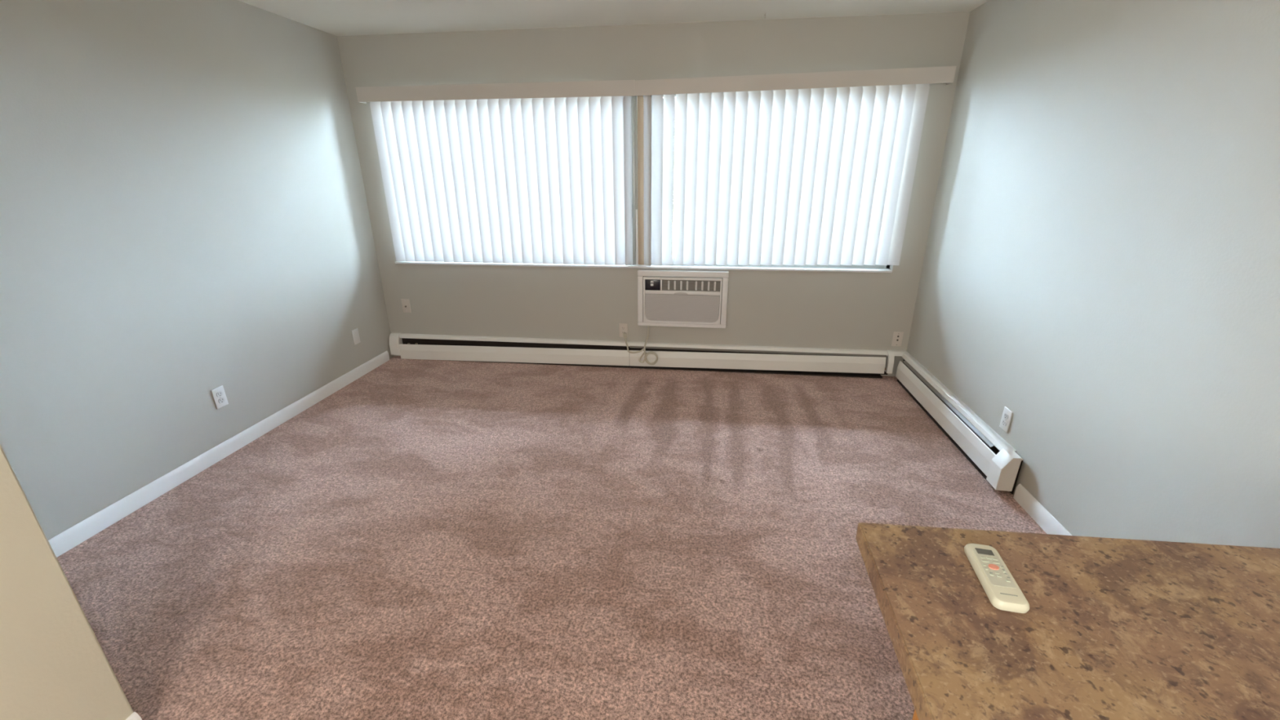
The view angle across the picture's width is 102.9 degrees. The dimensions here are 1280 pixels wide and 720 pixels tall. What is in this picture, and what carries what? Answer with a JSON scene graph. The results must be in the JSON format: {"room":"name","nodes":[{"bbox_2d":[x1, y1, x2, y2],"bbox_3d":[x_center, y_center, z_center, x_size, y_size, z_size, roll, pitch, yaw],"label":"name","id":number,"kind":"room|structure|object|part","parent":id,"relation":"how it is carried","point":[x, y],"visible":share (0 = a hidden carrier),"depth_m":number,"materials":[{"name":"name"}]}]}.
{"room":"empty living room","nodes":[
{"label":"empty living room","id":0,"kind":"room"},
{"bbox_2d":[0,444,142,719],"bbox_3d":[-2.211,0.515,-0.497,1.134,2.440,3.490,2,20,7],"label":"wall","id":1,"kind":"structure","parent":0,"point":[54,665],"depth_m":1.24,"materials":[{"name":"beige paint"}]},
{"bbox_2d":[0,0,395,539],"bbox_3d":[-2.650,-0.046,1.025,0.140,2.440,6.880,2,20,7],"label":"wall","id":2,"kind":"structure","parent":0,"point":[184,216],"depth_m":2.53,"materials":[{"name":"paint"}]},
{"bbox_2d":[48,351,389,557],"bbox_3d":[-2.359,0.478,3.002,0.014,0.083,3.010,2,20,7],"label":"baseboard","id":3,"kind":"structure","parent":2,"relation":"attached to","point":[80,532],"depth_m":2.72,"materials":[{"name":"white wood"}]},
{"bbox_2d":[210,385,228,408],"bbox_3d":[-2.365,0.210,2.875,0.010,0.117,0.073,2,20,7],"label":"wall outlet","id":4,"kind":"object","parent":2,"relation":"attached to","point":[218,393],"visible":1,"depth_m":2.87,"materials":[{"name":"white plastic"}]},
{"bbox_2d":[216,391,222,396],"bbox_3d":[-2.363,0.192,2.868,0.004,0.027,0.034,2,20,7],"label":"receptacle","id":5,"kind":"object","parent":4,"relation":"attached to","point":[219,393],"depth_m":2.87,"materials":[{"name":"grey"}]},
{"bbox_2d":[218,397,224,403],"bbox_3d":[-2.363,0.229,2.881,0.004,0.027,0.034,2,20,7],"label":"receptacle","id":6,"kind":"object","parent":4,"relation":"attached to","point":[221,400],"depth_m":2.88,"materials":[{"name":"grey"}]},
{"bbox_2d":[351,328,360,345],"bbox_3d":[-2.219,-0.183,3.989,0.008,0.117,0.073,2,20,7],"label":"wall plate","id":7,"kind":"object","parent":2,"relation":"attached to","point":[355,333],"visible":1,"depth_m":3.98,"materials":[{"name":"white plastic"}]},
{"bbox_2d":[57,355,1046,719],"bbox_3d":[-0.464,1.231,1.207,4.536,0.100,6.880,2,20,7],"label":"floor","id":8,"kind":"structure","parent":0,"point":[424,540],"depth_m":2.17,"materials":[{"name":"carpet"}]},
{"bbox_2d":[911,710,918,719],"bbox_3d":[0.988,0.928,0.609,1.254,0.872,0.353,2,20,7],"label":"base cabinet","id":9,"kind":"object","parent":8,"relation":"on","point":[915,716],"visible":0.02,"depth_m":0.71,"materials":[{"name":"orange wood"}]},
{"bbox_2d":[855,522,1279,719],"bbox_3d":[0.985,0.449,0.591,1.292,0.038,0.672,2,20,7],"label":"countertop","id":10,"kind":"structure","parent":9,"relation":"on","point":[1112,628],"depth_m":0.73,"materials":[{"name":"laminate"}]},
{"bbox_2d":[964,543,1029,613],"bbox_3d":[0.561,0.340,0.807,0.050,0.020,0.136,4,21,12],"label":"remote control","id":11,"kind":"object","parent":10,"relation":"on","point":[1002,589],"visible":1,"depth_m":0.79,"materials":[{"name":"beige plastic"}]},
{"bbox_2d":[238,0,988,35],"bbox_3d":[-0.475,-1.161,0.323,4.536,0.120,6.880,2,20,7],"label":"ceiling","id":12,"kind":"structure","parent":0,"point":[334,17],"depth_m":3.12,"materials":[{"name":"paint"}]},
{"bbox_2d":[337,11,969,376],"bbox_3d":[-0.051,-1.121,3.902,4.256,2.440,0.140,2,20,7],"label":"wall","id":13,"kind":"structure","parent":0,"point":[848,310],"depth_m":3.73,"materials":[{"name":"paint"}]},
{"bbox_2d":[400,298,411,312],"bbox_3d":[-1.983,-0.457,4.320,0.073,0.117,0.019,2,20,7],"label":"cable plate","id":14,"kind":"object","parent":13,"relation":"attached to","point":[406,305],"visible":1,"depth_m":4.32,"materials":[{"name":"beige plastic"}]},
{"bbox_2d":[355,80,634,265],"bbox_3d":[-1.024,-1.355,3.815,2.051,1.251,0.093,2,20,7],"label":"vertical blind","id":15,"kind":"object","parent":13,"relation":"attached to","point":[521,172],"visible":1,"depth_m":3.78,"materials":[{"name":"plastic"}]},
{"bbox_2d":[618,323,627,337],"bbox_3d":[-0.135,-0.241,4.159,0.073,0.117,0.009,2,20,7],"label":"wall outlet","id":16,"kind":"object","parent":13,"relation":"attached to","point":[623,327],"visible":1,"depth_m":4.15,"materials":[{"name":"beige plastic"}]},
{"bbox_2d":[631,95,638,264],"bbox_3d":[-1.007,-1.372,3.926,1.991,1.238,0.089,2,20,7],"label":"window","id":17,"kind":"structure","parent":13,"relation":"attached to","point":[634,98],"depth_m":3.79,"materials":[{"name":"silver metal"}]},
{"bbox_3d":[-1.004,-1.379,3.945,1.991,1.238,0.050,2,20,7],"label":"frame","id":18,"kind":"part","parent":17,"relation":"part of","materials":[{"name":"silver metal"}]},
{"bbox_2d":[395,261,892,272],"bbox_3d":[-0.079,-0.734,3.991,3.880,0.017,0.080,2,20,7],"label":"window sill","id":19,"kind":"structure","parent":13,"relation":"attached to","point":[633,266],"depth_m":3.92,"materials":[{"name":"white"}]},
{"bbox_2d":[389,332,907,377],"bbox_3d":[-0.056,-0.041,4.187,4.240,0.217,0.076,2,20,7],"label":"baseboard heater","id":20,"kind":"object","parent":13,"relation":"attached to","point":[844,362],"visible":0.98,"depth_m":4.16,"materials":[{"name":"white metal"}]},
{"bbox_2d":[399,333,888,355],"bbox_3d":[-0.104,-0.132,4.181,4.132,0.032,0.036,2,20,7],"label":"hood","id":21,"kind":"object","parent":20,"relation":"attached to","point":[791,351],"depth_m":4.14,"materials":[{"name":"white metal"}]},
{"bbox_2d":[622,269,728,364],"bbox_3d":[0.264,-0.323,4.013,0.818,0.750,0.121,2,20,7],"label":"air conditioner","id":22,"kind":"object","parent":13,"relation":"attached to","point":[665,298],"visible":1,"depth_m":3.96,"materials":[{"name":"white plastic"}]},
{"bbox_3d":[0.006,-0.128,4.111,0.290,0.319,0.099,2,20,7],"label":"power cord","id":23,"kind":"part","parent":22,"relation":"part of","materials":[{"name":"beige plastic"}]},
{"bbox_3d":[0.100,-0.584,3.956,0.119,0.084,0.023,2,20,7],"label":"control panel","id":24,"kind":"part","parent":22,"relation":"part of","materials":[{"name":"black plastic"}]},
{"bbox_2d":[645,293,719,322],"bbox_3d":[0.328,-0.407,3.987,0.572,0.211,0.021,2,20,7],"label":"grille","id":25,"kind":"object","parent":22,"relation":"attached to","point":[660,308],"depth_m":3.98,"materials":[{"name":"grey plastic"}]},
{"bbox_3d":[0.326,-0.462,3.971,0.603,0.362,0.032,2,20,7],"label":"panel","id":26,"kind":"part","parent":22,"relation":"part of","materials":[{"name":"white plastic"}]},
{"bbox_3d":[0.329,-0.476,3.987,0.695,0.444,0.048,2,20,7],"label":"frame","id":27,"kind":"part","parent":22,"relation":"part of","materials":[{"name":"white plastic"}]},
{"bbox_2d":[662,280,720,291],"bbox_3d":[0.393,-0.575,3.928,0.446,0.084,0.011,2,20,7],"label":"vent","id":28,"kind":"object","parent":22,"relation":"attached to","point":[667,285],"depth_m":3.92,"materials":[{"name":"grey plastic"}]},
{"bbox_2d":[650,93,889,268],"bbox_3d":[0.948,-1.302,3.713,1.835,1.238,0.050,2,20,7],"label":"window","id":29,"kind":"structure","parent":13,"relation":"attached to","point":[864,266],"depth_m":3.85,"materials":[{"name":"silver metal"}]},
{"bbox_3d":[0.948,-1.302,3.713,1.775,1.178,0.016,2,20,7],"label":"sash","id":30,"kind":"part","parent":29,"relation":"part of","materials":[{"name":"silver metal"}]},
{"bbox_3d":[0.948,-1.302,3.713,1.835,1.238,0.050,2,20,7],"label":"frame","id":31,"kind":"part","parent":29,"relation":"part of","materials":[{"name":"silver metal"}]},
{"bbox_2d":[634,66,956,266],"bbox_3d":[0.978,-1.291,3.572,2.030,1.281,0.093,2,20,7],"label":"vertical blind","id":32,"kind":"object","parent":13,"relation":"attached to","point":[819,167],"visible":1,"depth_m":3.54,"materials":[{"name":"plastic"}]},
{"bbox_2d":[891,331,903,346],"bbox_3d":[1.972,-0.160,3.908,0.073,0.117,0.008,2,20,7],"label":"plate","id":33,"kind":"object","parent":13,"relation":"attached to","point":[897,338],"visible":1,"depth_m":3.90,"materials":[{"name":"beige plastic"}]},
{"bbox_2d":[906,0,1279,548],"bbox_3d":[1.712,0.126,0.507,0.140,2.440,6.880,2,20,7],"label":"wall","id":34,"kind":"structure","parent":0,"point":[1100,268],"depth_m":1.95,"materials":[{"name":"paint"}]},
{"bbox_2d":[895,352,1023,494],"bbox_3d":[1.906,0.301,3.229,0.102,0.222,1.591,2,20,7],"label":"baseboard heater","id":35,"kind":"object","parent":34,"relation":"attached to","point":[993,458],"visible":1,"depth_m":2.93,"materials":[{"name":"white metal"}]},
{"bbox_2d":[999,406,1013,432],"bbox_3d":[1.880,0.306,2.624,0.010,0.117,0.073,2,20,7],"label":"wall outlet","id":36,"kind":"object","parent":34,"relation":"attached to","point":[1006,416],"visible":1,"depth_m":2.62,"materials":[{"name":"white plastic"}]},
{"bbox_2d":[1001,419,1006,426],"bbox_3d":[1.878,0.325,2.631,0.004,0.027,0.034,2,20,7],"label":"receptacle","id":37,"kind":"object","parent":36,"relation":"attached to","point":[1003,421],"depth_m":2.63,"materials":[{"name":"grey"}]},
{"bbox_2d":[1004,413,1008,419],"bbox_3d":[1.878,0.288,2.617,0.004,0.027,0.034,2,20,7],"label":"receptacle","id":38,"kind":"object","parent":36,"relation":"attached to","point":[1006,415],"depth_m":2.61,"materials":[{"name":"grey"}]},
{"bbox_2d":[1013,483,1071,535],"bbox_3d":[1.741,0.949,1.679,0.014,0.083,1.780,2,20,7],"label":"baseboard","id":39,"kind":"structure","parent":34,"relation":"attached to","point":[1046,521],"depth_m":2.33,"materials":[{"name":"white wood"}]}
]}

